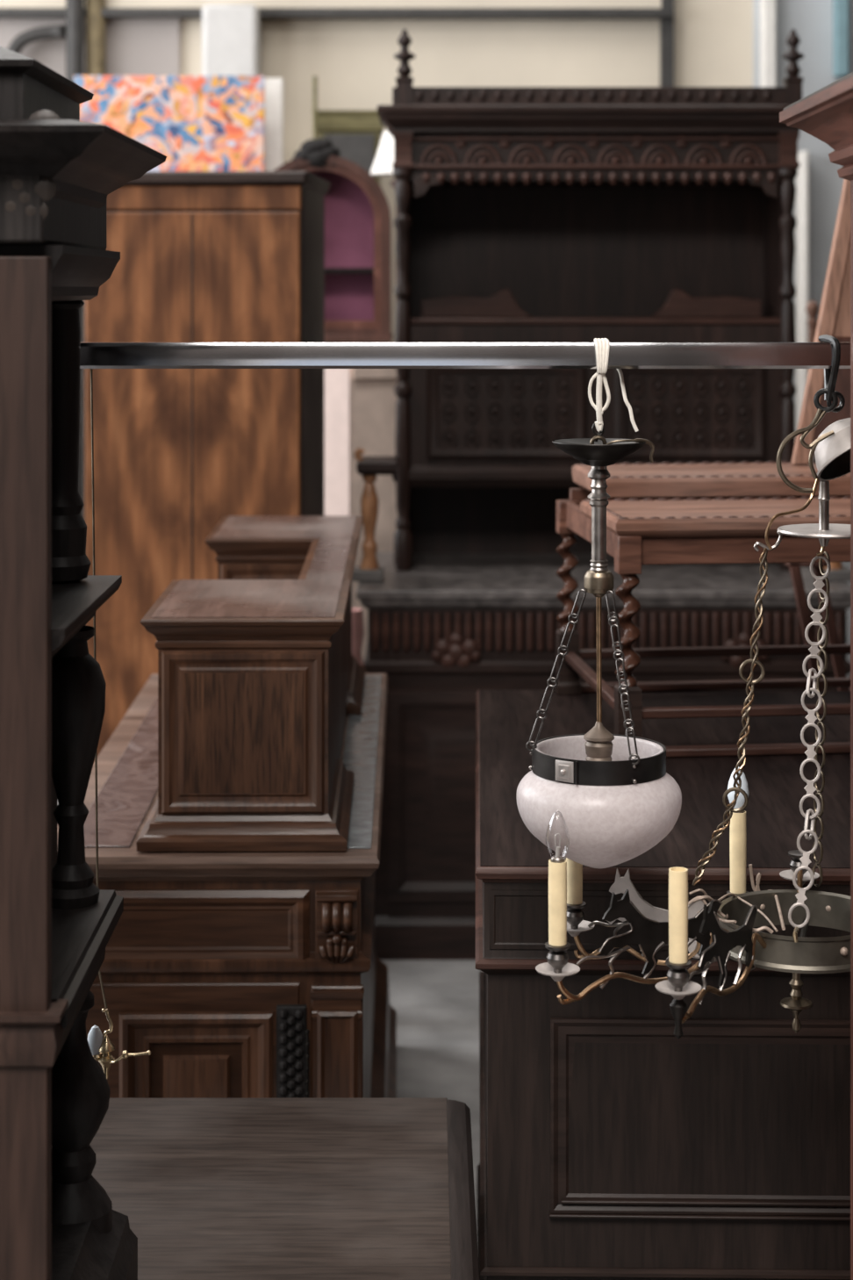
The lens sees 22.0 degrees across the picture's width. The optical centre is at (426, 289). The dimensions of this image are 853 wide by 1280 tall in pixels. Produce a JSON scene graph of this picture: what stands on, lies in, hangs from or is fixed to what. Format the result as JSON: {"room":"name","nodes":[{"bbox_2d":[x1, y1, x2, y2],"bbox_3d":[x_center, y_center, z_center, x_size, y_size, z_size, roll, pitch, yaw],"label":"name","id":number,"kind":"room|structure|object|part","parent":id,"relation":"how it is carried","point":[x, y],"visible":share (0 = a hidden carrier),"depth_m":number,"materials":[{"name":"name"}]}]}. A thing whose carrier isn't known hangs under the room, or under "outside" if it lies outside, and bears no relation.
{"room":"second-hand shop","nodes":[
{"label":"second-hand shop","id":0,"kind":"room"},
{"bbox_2d":[57,798,481,1236],"bbox_3d":[-0.300,1.800,3.300,8.000,0.100,10.800,0,0,0],"label":"floor","id":1,"kind":"structure","parent":0,"point":[436,1003],"depth_m":5.16,"materials":[{"name":"concrete"}]},
{"bbox_2d":[65,0,84,519],"bbox_3d":[-1.359,0.204,8.480,0.070,3.092,0.068,0,0,0],"label":"vertical pipe","id":2,"kind":"object","parent":1,"relation":"on","point":[75,9],"visible":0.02,"depth_m":8.46,"materials":[{"name":"grey metal"}]},
{"bbox_2d":[7,24,65,53],"bbox_3d":[-1.525,-0.921,8.492,0.273,0.208,0.070,0,0,0],"label":"pipe","id":3,"kind":"object","parent":2,"relation":"attached to","point":[32,35],"visible":0.8,"depth_m":8.48,"materials":[{"name":"grey metal"}]},
{"bbox_2d":[0,46,166,1279],"bbox_3d":[-0.614,0.750,2.291,0.629,1.999,0.494,0,0,0],"label":"tall cabinet","id":4,"kind":"object","parent":1,"relation":"on","point":[59,170],"visible":1,"depth_m":2.11,"materials":[{"name":"brown wood"}]},
{"bbox_3d":[-0.601,0.717,2.107,0.506,0.055,0.050,0,0,0],"label":"moulding","id":5,"kind":"part","parent":4,"relation":"part of","materials":[{"name":"brown wood"}]},
{"bbox_3d":[-0.614,-0.126,2.286,0.629,0.071,0.484,0,0,0],"label":"cornice","id":6,"kind":"part","parent":4,"relation":"part of","materials":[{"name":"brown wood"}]},
{"bbox_2d":[84,171,330,761],"bbox_3d":[-0.571,0.727,5.777,0.582,2.046,0.598,0,0,3],"label":"wardrobe","id":7,"kind":"object","parent":1,"relation":"on","point":[206,256],"visible":0.57,"depth_m":5.49,"materials":[{"name":"brown wood"}]},
{"bbox_3d":[-0.586,-0.280,5.484,0.574,0.031,0.012,0,0,3],"label":"cornice","id":8,"kind":"part","parent":7,"relation":"part of","materials":[{"name":"brown wood"}]},
{"bbox_2d":[57,516,396,1097],"bbox_3d":[-0.354,1.133,4.237,0.587,1.234,1.680,0,0,-1],"label":"sideboard","id":9,"kind":"object","parent":1,"relation":"on","point":[240,791],"visible":0.77,"depth_m":3.46,"materials":[{"name":"brown wood"}]},
{"bbox_3d":[-0.394,1.319,3.443,0.389,0.463,0.008,0,0,-1],"label":"door","id":10,"kind":"part","parent":9,"relation":"part of","materials":[{"name":"brown wood"}]},
{"bbox_3d":[-0.360,1.311,3.432,0.240,0.358,0.018,0,0,-1],"label":"raised panel","id":11,"kind":"part","parent":9,"relation":"part of","materials":[{"name":"brown wood"}]},
{"bbox_3d":[-0.383,1.004,3.440,0.400,0.124,0.014,0,0,-1],"label":"frieze panel","id":12,"kind":"part","parent":9,"relation":"part of","materials":[{"name":"brown wood"}]},
{"bbox_2d":[57,673,388,881],"bbox_3d":[-0.354,0.906,4.237,0.547,0.044,1.640,0,0,-1],"label":"countertop","id":13,"kind":"structure","parent":9,"relation":"on","point":[114,864],"depth_m":3.43,"materials":[{"name":"brown wood"}]},
{"bbox_3d":[-0.290,0.700,3.470,0.257,0.256,0.013,0,0,-1],"label":"panel frame","id":14,"kind":"part","parent":9,"relation":"part of","materials":[{"name":"brown wood"}]},
{"bbox_3d":[-0.290,0.701,3.472,0.189,0.191,0.006,0,0,-1],"label":"panel","id":15,"kind":"part","parent":9,"relation":"part of","materials":[{"name":"brown wood"}]},
{"bbox_3d":[-0.301,0.700,4.575,0.257,0.256,0.013,0,0,-1],"label":"panel frame","id":16,"kind":"part","parent":9,"relation":"part of","materials":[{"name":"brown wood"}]},
{"bbox_3d":[-0.186,1.323,3.428,0.008,0.335,0.008,0,0,-1],"label":"hinge rod","id":17,"kind":"part","parent":9,"relation":"part of","materials":[{"name":"black metal"}]},
{"bbox_3d":[-0.185,0.543,4.239,0.097,0.052,0.670,0,0,-1],"label":"bridge moulding","id":18,"kind":"part","parent":9,"relation":"part of","materials":[{"name":"brown wood"}]},
{"bbox_3d":[-0.140,1.121,3.442,0.085,0.044,0.026,0,0,-1],"label":"moulding","id":19,"kind":"part","parent":9,"relation":"part of","materials":[{"name":"brown wood"}]},
{"bbox_3d":[-0.140,1.319,3.433,0.064,0.381,0.009,0,0,-1],"label":"panel","id":20,"kind":"part","parent":9,"relation":"part of","materials":[{"name":"brown wood"}]},
{"bbox_2d":[89,1097,479,1279],"bbox_3d":[-0.218,1.455,2.856,0.563,0.590,0.592,0,0,0],"label":"table","id":21,"kind":"object","parent":1,"relation":"on","point":[207,1188],"visible":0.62,"depth_m":2.84,"materials":[{"name":"brown wood"}]},
{"bbox_3d":[0.046,1.177,2.852,0.034,0.034,0.584,0,0,0],"label":"edge moulding","id":22,"kind":"part","parent":21,"relation":"part of","materials":[{"name":"brown wood"}]},
{"bbox_2d":[312,76,316,139],"bbox_3d":[-0.417,0.476,8.210,0.016,2.549,0.016,0,0,0],"label":"rod","id":23,"kind":"object","parent":1,"relation":"on","point":[314,78],"visible":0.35,"depth_m":8.21,"materials":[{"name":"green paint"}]},
{"bbox_2d":[316,110,383,185],"bbox_3d":[-0.294,0.538,8.350,0.271,2.423,0.240,0,0,0],"label":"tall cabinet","id":24,"kind":"object","parent":1,"relation":"on","point":[356,134],"visible":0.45,"depth_m":8.24,"materials":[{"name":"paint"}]},
{"bbox_3d":[-0.290,0.533,8.242,0.191,2.234,0.015,0,0,0],"label":"door","id":25,"kind":"part","parent":24,"relation":"part of","materials":[{"name":"grey"}]},
{"bbox_2d":[352,607,364,666],"bbox_3d":[-0.185,1.258,5.250,0.084,0.985,0.084,0,0,0],"label":"floor vase","id":26,"kind":"object","parent":1,"relation":"on","point":[357,614],"visible":0.13,"depth_m":5.23,"materials":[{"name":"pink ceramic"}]},
{"bbox_2d":[324,368,397,662],"bbox_3d":[-0.169,0.961,6.902,0.442,1.579,0.535,0,0,8],"label":"wall","id":27,"kind":"structure","parent":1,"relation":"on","point":[360,404],"depth_m":6.68,"materials":[{"name":"white paint"}]},
{"bbox_2d":[273,137,393,342],"bbox_3d":[-0.333,-0.156,6.995,0.450,0.638,0.300,0,0,0],"label":"arched vitrine","id":28,"kind":"object","parent":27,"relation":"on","point":[358,214],"visible":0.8,"depth_m":7.09,"materials":[{"name":"brown wood"}]},
{"bbox_3d":[-0.333,-0.137,6.883,0.380,0.516,0.025,0,0,0],"label":"door frame","id":29,"kind":"part","parent":28,"relation":"part of","materials":[{"name":"brown wood"}]},
{"bbox_2d":[324,267,373,273],"bbox_3d":[-0.333,-0.060,7.000,0.380,0.016,0.190,0,0,0],"label":"shelf","id":30,"kind":"object","parent":28,"relation":"attached to","point":[327,270],"depth_m":6.91,"materials":[{"name":"black wood"}]},
{"bbox_3d":[-0.333,0.151,6.995,0.450,0.024,0.300,0,0,0],"label":"moulding","id":31,"kind":"part","parent":28,"relation":"part of","materials":[{"name":"brown wood"}]},
{"bbox_2d":[370,129,397,304],"bbox_3d":[-0.093,0.601,7.500,0.280,2.299,0.280,0,0,0],"label":"floor lamp","id":32,"kind":"object","parent":1,"relation":"on","point":[383,164],"visible":0.21,"depth_m":7.45,"materials":[{"name":"white paint"}]},
{"bbox_3d":[-0.093,-0.471,7.500,0.196,0.156,0.196,0,0,0],"label":"lamp shade","id":33,"kind":"part","parent":32,"relation":"part of","materials":[{"name":"white fabric"}]},
{"bbox_2d":[352,28,850,960],"bbox_3d":[0.474,0.510,6.159,1.358,2.480,0.877,0,0,0],"label":"buffet","id":34,"kind":"object","parent":1,"relation":"on","point":[526,214],"visible":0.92,"depth_m":6.14,"materials":[{"name":"brown wood"}]},
{"bbox_2d":[356,456,398,474],"bbox_3d":[-0.133,0.481,6.005,0.111,0.038,0.186,0,0,0],"label":"shelf","id":35,"kind":"object","parent":34,"relation":"attached to","point":[365,465],"depth_m":5.91,"materials":[{"name":"brown wood"}]},
{"bbox_3d":[0.145,1.325,5.740,0.497,0.550,0.016,0,0,0],"label":"door","id":36,"kind":"part","parent":34,"relation":"part of","materials":[{"name":"brown wood"}]},
{"bbox_3d":[0.078,0.942,5.742,0.126,0.094,0.036,0,0,0],"label":"carved handle","id":37,"kind":"part","parent":34,"relation":"part of","materials":[{"name":"brown wood"}]},
{"bbox_3d":[0.474,0.523,6.340,1.139,0.061,0.410,0,0,0],"label":"moulding","id":38,"kind":"part","parent":34,"relation":"part of","materials":[{"name":"brown wood"}]},
{"bbox_3d":[0.224,0.338,6.148,0.448,0.274,0.014,0,0,0],"label":"door","id":39,"kind":"part","parent":34,"relation":"part of","materials":[{"name":"brown wood"}]},
{"bbox_3d":[0.474,0.135,6.535,1.099,1.300,0.020,0,0,0],"label":"panel","id":40,"kind":"part","parent":34,"relation":"part of","materials":[{"name":"brown wood"}]},
{"bbox_3d":[0.474,-0.474,6.335,1.223,0.076,0.524,0,0,0],"label":"cornice","id":41,"kind":"part","parent":34,"relation":"part of","materials":[{"name":"brown wood"}]},
{"bbox_2d":[410,316,780,324],"bbox_3d":[0.474,0.089,6.345,1.059,0.017,0.360,0,0,0],"label":"shelf","id":42,"kind":"object","parent":34,"relation":"attached to","point":[414,320],"depth_m":6.17,"materials":[{"name":"brown wood"}]},
{"bbox_3d":[0.474,-0.382,6.136,1.049,0.088,0.018,0,0,0],"label":"frieze moulding","id":43,"kind":"part","parent":34,"relation":"part of","materials":[{"name":"brown wood"}]},
{"bbox_2d":[356,552,850,608],"bbox_3d":[0.474,0.810,6.147,1.314,0.050,0.855,0,0,0],"label":"countertop","id":44,"kind":"structure","parent":34,"relation":"on","point":[432,580],"depth_m":5.83,"materials":[{"name":"grey stone"}]},
{"bbox_3d":[0.739,0.338,6.148,0.424,0.274,0.014,0,0,0],"label":"door","id":45,"kind":"part","parent":34,"relation":"part of","materials":[{"name":"brown wood"}]},
{"bbox_3d":[0.833,0.942,5.742,0.126,0.094,0.036,0,0,0],"label":"carved handle","id":46,"kind":"part","parent":34,"relation":"part of","materials":[{"name":"brown wood"}]},
{"bbox_3d":[1.014,0.135,6.355,0.020,1.300,0.340,0,0,0],"label":"panel","id":47,"kind":"part","parent":34,"relation":"part of","materials":[{"name":"brown wood"}]},
{"bbox_2d":[475,689,850,1279],"bbox_3d":[0.588,1.251,3.485,1.019,0.998,1.275,0,0,1],"label":"chest","id":48,"kind":"object","parent":1,"relation":"on","point":[614,1146],"visible":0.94,"depth_m":2.87,"materials":[{"name":"brown wood"}]},
{"bbox_3d":[0.588,0.881,3.485,1.019,0.013,1.275,0,0,1],"label":"waist moulding","id":49,"kind":"part","parent":48,"relation":"part of","materials":[{"name":"brown wood"}]},
{"bbox_3d":[0.588,0.764,3.485,1.018,0.022,1.274,0,0,1],"label":"lid","id":50,"kind":"part","parent":48,"relation":"part of","materials":[{"name":"brown wood"}]},
{"bbox_3d":[0.588,1.285,3.485,1.006,0.011,1.262,0,0,1],"label":"plinth moulding","id":51,"kind":"part","parent":48,"relation":"part of","materials":[{"name":"brown wood"}]},
{"bbox_3d":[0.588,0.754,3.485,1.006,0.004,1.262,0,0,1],"label":"lid","id":52,"kind":"part","parent":48,"relation":"part of","materials":[{"name":"brown wood"}]},
{"bbox_3d":[0.363,0.823,2.863,0.561,0.077,0.004,0,0,1],"label":"frieze panel","id":53,"kind":"part","parent":48,"relation":"part of","materials":[{"name":"brown wood"}]},
{"bbox_3d":[0.383,1.200,2.863,0.446,0.023,0.010,0,0,1],"label":"panel sill","id":54,"kind":"part","parent":48,"relation":"part of","materials":[{"name":"brown wood"}]},
{"bbox_3d":[0.383,1.080,2.866,0.441,0.253,0.009,0,0,1],"label":"panel frame","id":55,"kind":"part","parent":48,"relation":"part of","materials":[{"name":"brown wood"}]},
{"bbox_2d":[553,460,850,757],"bbox_3d":[0.576,0.539,3.862,0.620,0.424,0.662,0,0,-6],"label":"table","id":56,"kind":"object","parent":48,"relation":"on","point":[679,513],"visible":0.8,"depth_m":3.69,"materials":[{"name":"brown wood"}]},
{"bbox_3d":[0.264,0.424,4.099,0.038,0.061,0.038,0,0,-6],"label":"leg","id":57,"kind":"part","parent":56,"relation":"part of","materials":[{"name":"brown wood"}]},
{"bbox_3d":[0.324,0.424,3.526,0.038,0.061,0.038,0,0,-6],"label":"leg","id":58,"kind":"part","parent":56,"relation":"part of","materials":[{"name":"brown wood"}]},
{"bbox_2d":[791,179,850,464],"bbox_3d":[0.862,0.054,4.165,0.342,0.550,0.080,0,0,0],"label":"frame","id":59,"kind":"object","parent":56,"relation":"on","point":[834,319],"visible":0.44,"depth_m":4.15,"materials":[{"name":"orange wood"}]},
{"bbox_3d":[0.828,0.198,4.150,0.211,0.206,0.041,0,0,0],"label":"panel","id":60,"kind":"part","parent":59,"relation":"part of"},
{"bbox_3d":[0.882,-0.066,4.175,0.232,0.311,0.030,0,0,0],"label":"panel","id":61,"kind":"part","parent":59,"relation":"part of","materials":[{"name":"orange wood"}]},
{"bbox_2d":[779,71,852,1279],"bbox_3d":[0.719,0.747,2.147,0.654,2.006,0.587,0,0,0],"label":"tall cabinet","id":62,"kind":"object","parent":1,"relation":"on","point":[826,114],"visible":1,"depth_m":2.35,"materials":[{"name":"brown wood"}]},
{"bbox_3d":[0.719,-0.159,2.147,0.654,0.081,0.587,0,0,0],"label":"cornice","id":63,"kind":"part","parent":62,"relation":"part of","materials":[{"name":"brown wood"}]},
{"bbox_2d":[783,562,849,690],"bbox_3d":[0.933,1.163,4.700,0.334,1.173,0.100,0,0,0],"label":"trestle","id":64,"kind":"object","parent":1,"relation":"on","point":[795,571],"visible":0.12,"depth_m":4.65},
{"bbox_3d":[0.810,0.582,4.700,0.087,0.011,0.100,0,0,0],"label":"head rail","id":65,"kind":"part","parent":64,"relation":"part of","materials":[{"name":"brown wood"}]},
{"bbox_3d":[0.900,1.163,4.660,0.263,1.173,0.020,0,0,0],"label":"leg","id":66,"kind":"part","parent":64,"relation":"part of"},
{"bbox_3d":[0.965,1.163,4.740,0.270,1.173,0.020,0,0,0],"label":"leg","id":67,"kind":"part","parent":64,"relation":"part of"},
{"bbox_2d":[805,301,850,690],"bbox_3d":[1.464,0.893,6.926,0.464,1.713,0.442,0,0,0],"label":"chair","id":68,"kind":"object","parent":1,"relation":"on","point":[812,309],"visible":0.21,"depth_m":7.11,"materials":[{"name":"brown wood"}]},
{"bbox_3d":[1.254,0.893,7.125,0.044,1.713,0.044,0,0,0],"label":"post","id":69,"kind":"part","parent":68,"relation":"part of","materials":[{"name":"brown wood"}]},
{"bbox_3d":[1.464,0.148,7.125,0.396,0.070,0.020,0,0,0],"label":"rail","id":70,"kind":"part","parent":68,"relation":"part of","materials":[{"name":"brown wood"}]},
{"bbox_3d":[-0.935,0.753,7.685,1.030,1.994,0.530,0,0,0],"label":"stand","id":71,"kind":"object","parent":1,"relation":"on","visible":0},
{"bbox_2d":[73,75,265,171],"bbox_3d":[-0.880,-0.489,7.530,0.651,0.487,0.060,0,0,0],"label":"painting","id":72,"kind":"object","parent":71,"relation":"on","point":[199,123],"visible":0.52,"depth_m":7.50,"materials":[{"name":"paint"}]},
{"bbox_2d":[265,78,283,171],"bbox_3d":[-0.635,-0.497,7.775,0.254,0.499,0.050,0,0,0],"label":"canvas","id":73,"kind":"object","parent":71,"relation":"on","point":[274,87],"visible":0.24,"depth_m":7.75,"materials":[{"name":"white fabric"}]},
{"bbox_2d":[79,342,850,368],"bbox_3d":[0.270,0.906,2.650,1.868,1.687,0.208,0,0,0],"label":"rail","id":74,"kind":"object","parent":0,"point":[93,355],"visible":1,"depth_m":2.63,"materials":[{"name":"silver metal"}]},
{"bbox_2d":[87,368,151,1079],"bbox_3d":[-0.370,0.525,2.646,0.080,0.860,0.023,0,0,11],"label":"brass lamp","id":75,"kind":"object","parent":74,"relation":"hanging from","point":[101,1048],"visible":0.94,"depth_m":2.65,"materials":[{"name":"gold metal"}]},
{"bbox_3d":[-0.400,0.906,2.650,0.020,0.036,0.020,0,0,0],"label":"bulb","id":76,"kind":"part","parent":75,"relation":"part of","materials":[{"name":"white glass"}]},
{"bbox_3d":[-0.360,0.924,2.641,0.058,0.018,0.011,0,0,9],"label":"arm","id":77,"kind":"part","parent":75,"relation":"part of","materials":[{"name":"gold metal"}]},
{"bbox_2d":[588,337,639,432],"bbox_3d":[0.221,0.116,2.655,0.065,0.114,0.039,0,0,-41],"label":"string","id":78,"kind":"object","parent":74,"relation":"hanging from","point":[602,346],"visible":0.97,"depth_m":2.64,"materials":[{"name":"white fabric"}]},
{"bbox_2d":[819,334,841,401],"bbox_3d":[0.485,0.094,2.649,0.018,0.080,0.051,0,0,-6],"label":"hook","id":79,"kind":"object","parent":74,"relation":"hanging from","point":[830,375],"visible":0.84,"depth_m":2.64,"materials":[{"name":"black metal"}]},
{"bbox_2d":[535,388,850,1039],"bbox_3d":[0.435,0.513,2.612,0.620,0.786,0.425,0,0,0],"label":"chandelier","id":80,"kind":"object","parent":79,"relation":"hanging from","point":[733,935],"visible":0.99,"depth_m":2.65,"materials":[{"name":"black metal"}]},
{"bbox_3d":[0.150,0.623,2.505,0.028,0.056,0.028,0,0,0],"label":"bulb","id":81,"kind":"part","parent":80,"relation":"part of","materials":[{"name":"clear glass"}]},
{"bbox_3d":[0.275,0.810,2.742,0.195,0.073,0.006,0,0,20],"label":"arm","id":82,"kind":"part","parent":80,"relation":"part of","materials":[{"name":"orange metal"}]},
{"bbox_3d":[0.260,0.788,2.566,0.227,0.058,0.129,0,0,0],"label":"arm","id":83,"kind":"part","parent":80,"relation":"part of","materials":[{"name":"orange metal"}]},
{"bbox_3d":[0.286,0.776,2.738,0.128,0.102,0.003,0,0,20],"label":"horse plate","id":84,"kind":"part","parent":80,"relation":"part of","materials":[{"name":"metal"}]},
{"bbox_3d":[0.275,0.748,2.574,0.173,0.102,0.003,0,0,-29],"label":"horse plate","id":85,"kind":"part","parent":80,"relation":"part of","materials":[{"name":"grey metal"}]},
{"bbox_3d":[0.339,0.784,2.510,0.006,0.058,0.215,0,0,36],"label":"arm","id":86,"kind":"part","parent":80,"relation":"part of","materials":[{"name":"orange metal"}]},
{"bbox_3d":[0.346,0.743,2.520,0.003,0.102,0.142,0,0,36],"label":"horse plate","id":87,"kind":"part","parent":80,"relation":"part of","materials":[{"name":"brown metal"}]},
{"bbox_3d":[0.370,0.519,2.675,0.093,0.415,0.011,0,0,0],"label":"twisted chain","id":88,"kind":"part","parent":80,"relation":"part of","materials":[{"name":"gold metal"}]},
{"bbox_3d":[0.396,0.634,2.790,0.028,0.056,0.028,0,0,0],"label":"bulb","id":89,"kind":"part","parent":80,"relation":"part of","materials":[{"name":"white glass"}]},
{"bbox_3d":[0.474,0.760,2.786,0.006,0.058,0.035,0,0,8],"label":"arm","id":90,"kind":"part","parent":80,"relation":"part of","materials":[{"name":"gold metal"}]},
{"bbox_3d":[0.456,0.538,2.633,0.033,0.429,0.114,0,0,25],"label":"oval link chain","id":91,"kind":"part","parent":80,"relation":"part of","materials":[{"name":"metal"}]},
{"bbox_3d":[0.492,0.296,2.675,0.128,0.008,0.128,0,0,0],"label":"plate","id":92,"kind":"part","parent":80,"relation":"part of","materials":[{"name":"grey metal"}]},
{"bbox_3d":[0.497,0.543,2.763,0.011,0.437,0.092,0,0,3],"label":"chain","id":93,"kind":"part","parent":80,"relation":"part of","materials":[{"name":"grey metal"}]},
{"bbox_3d":[0.485,0.273,2.675,0.016,0.079,0.016,0,0,0],"label":"stem","id":94,"kind":"part","parent":80,"relation":"part of","materials":[{"name":"metal"}]},
{"bbox_2d":[179,0,753,342],"bbox_3d":[-1.510,-0.550,8.650,5.580,4.600,0.100,0,0,0],"label":"wall","id":95,"kind":"structure","parent":0,"point":[355,66],"depth_m":8.60,"materials":[{"name":"beige paint"}]},
{"bbox_2d":[0,18,179,77],"bbox_3d":[-2.583,-0.550,8.585,3.233,4.600,0.030,0,0,0],"label":"wall panel","id":96,"kind":"object","parent":95,"relation":"attached to","point":[134,46],"depth_m":8.57,"materials":[{"name":"grey paint"}]},
{"bbox_2d":[85,0,106,75],"bbox_3d":[-1.287,0.204,8.530,0.080,3.092,0.078,0,0,0],"label":"pipe","id":97,"kind":"object","parent":95,"relation":"attached to","point":[95,23],"visible":0.02,"depth_m":8.50,"materials":[{"name":"metal"}]},
{"bbox_2d":[201,3,261,75],"bbox_3d":[-0.753,0.328,8.490,0.213,2.844,0.220,0,0,0],"label":"trim","id":98,"kind":"structure","parent":95,"relation":"attached to","point":[231,32],"depth_m":8.38,"materials":[{"name":"grey paint"}]},
{"bbox_2d":[0,0,661,7],"bbox_3d":[-0.425,-1.164,8.575,2.769,0.148,0.050,0,0,0],"label":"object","id":99,"kind":"structure","parent":95,"relation":"attached to","point":[3,3],"depth_m":8.55,"materials":[{"name":"beige paint"}]},
{"bbox_2d":[0,7,674,19],"bbox_3d":[-0.425,-1.075,8.550,2.769,0.031,0.100,0,0,0],"label":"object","id":100,"kind":"structure","parent":95,"relation":"attached to","point":[182,13],"depth_m":8.50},
{"bbox_2d":[660,0,674,86],"bbox_3d":[0.939,-0.998,8.570,0.048,0.688,0.060,0,0,0],"label":"trim","id":101,"kind":"structure","parent":95,"relation":"attached to","point":[666,24],"depth_m":8.54,"materials":[{"name":"grey metal"}]},
{"bbox_2d":[517,422,682,868],"bbox_3d":[0.208,0.428,2.650,0.199,0.538,0.199,0,0,0],"label":"pendant lamp","id":102,"kind":"object","parent":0,"point":[616,797],"visible":0.99,"depth_m":2.60,"materials":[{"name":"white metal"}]},
{"bbox_3d":[0.156,0.459,2.648,0.073,0.197,0.005,0,0,4],"label":"chain","id":103,"kind":"part","parent":102,"relation":"part of","materials":[{"name":"silver metal"}]},
{"bbox_3d":[0.208,0.269,2.650,0.028,0.140,0.028,0,0,0],"label":"stem","id":104,"kind":"part","parent":102,"relation":"part of","materials":[{"name":"metal"}]},
{"bbox_2d":[583,721,614,761],"bbox_3d":[0.208,0.553,2.650,0.037,0.064,0.037,0,0,0],"label":"socket","id":105,"kind":"object","parent":102,"relation":"attached to","point":[599,744],"depth_m":2.64,"materials":[{"name":"gold metal"}]},
{"bbox_3d":[0.208,0.198,2.650,0.113,0.030,0.113,0,0,0],"label":"canopy dish","id":106,"kind":"part","parent":102,"relation":"part of","materials":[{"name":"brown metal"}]},
{"bbox_3d":[0.209,0.448,2.650,0.006,0.163,0.006,0,0,0],"label":"rod","id":107,"kind":"part","parent":102,"relation":"part of","materials":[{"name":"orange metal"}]},
{"bbox_3d":[0.208,0.626,2.650,0.199,0.145,0.199,0,0,0],"label":"lamp shade","id":108,"kind":"part","parent":102,"relation":"part of","materials":[{"name":"white glass"}]},
{"bbox_3d":[0.238,0.461,2.691,0.013,0.195,0.069,0,0,29],"label":"chain","id":109,"kind":"part","parent":102,"relation":"part of","materials":[{"name":"metal"}]},
{"bbox_3d":[0.233,0.459,2.605,0.036,0.197,0.062,0,0,0],"label":"chain","id":110,"kind":"part","parent":102,"relation":"part of","materials":[{"name":"metal"}]},
{"bbox_2d":[753,0,852,677],"bbox_3d":[2.490,-0.550,8.625,2.420,4.600,0.150,0,0,0],"label":"wall","id":111,"kind":"structure","parent":0,"point":[812,20],"depth_m":8.55,"materials":[{"name":"white paint"}]},
{"bbox_2d":[760,0,776,86],"bbox_3d":[1.328,-0.550,8.540,0.055,4.600,0.120,0,0,0],"label":"trim","id":112,"kind":"structure","parent":111,"relation":"attached to","point":[768,8],"depth_m":8.48,"materials":[{"name":"white paint"}]},
{"bbox_2d":[795,150,809,438],"bbox_3d":[1.451,0.608,8.475,0.030,2.283,0.150,0,0,0],"label":"trim","id":113,"kind":"structure","parent":111,"relation":"attached to","point":[802,179],"depth_m":8.41,"materials":[{"name":"white paint"}]},
{"bbox_2d":[833,0,849,77],"bbox_3d":[1.610,-1.838,8.515,0.055,2.024,0.070,0,0,0],"label":"trim","id":114,"kind":"structure","parent":111,"relation":"attached to","point":[841,8],"depth_m":8.48,"materials":[{"name":"teal paint"}]}
]}

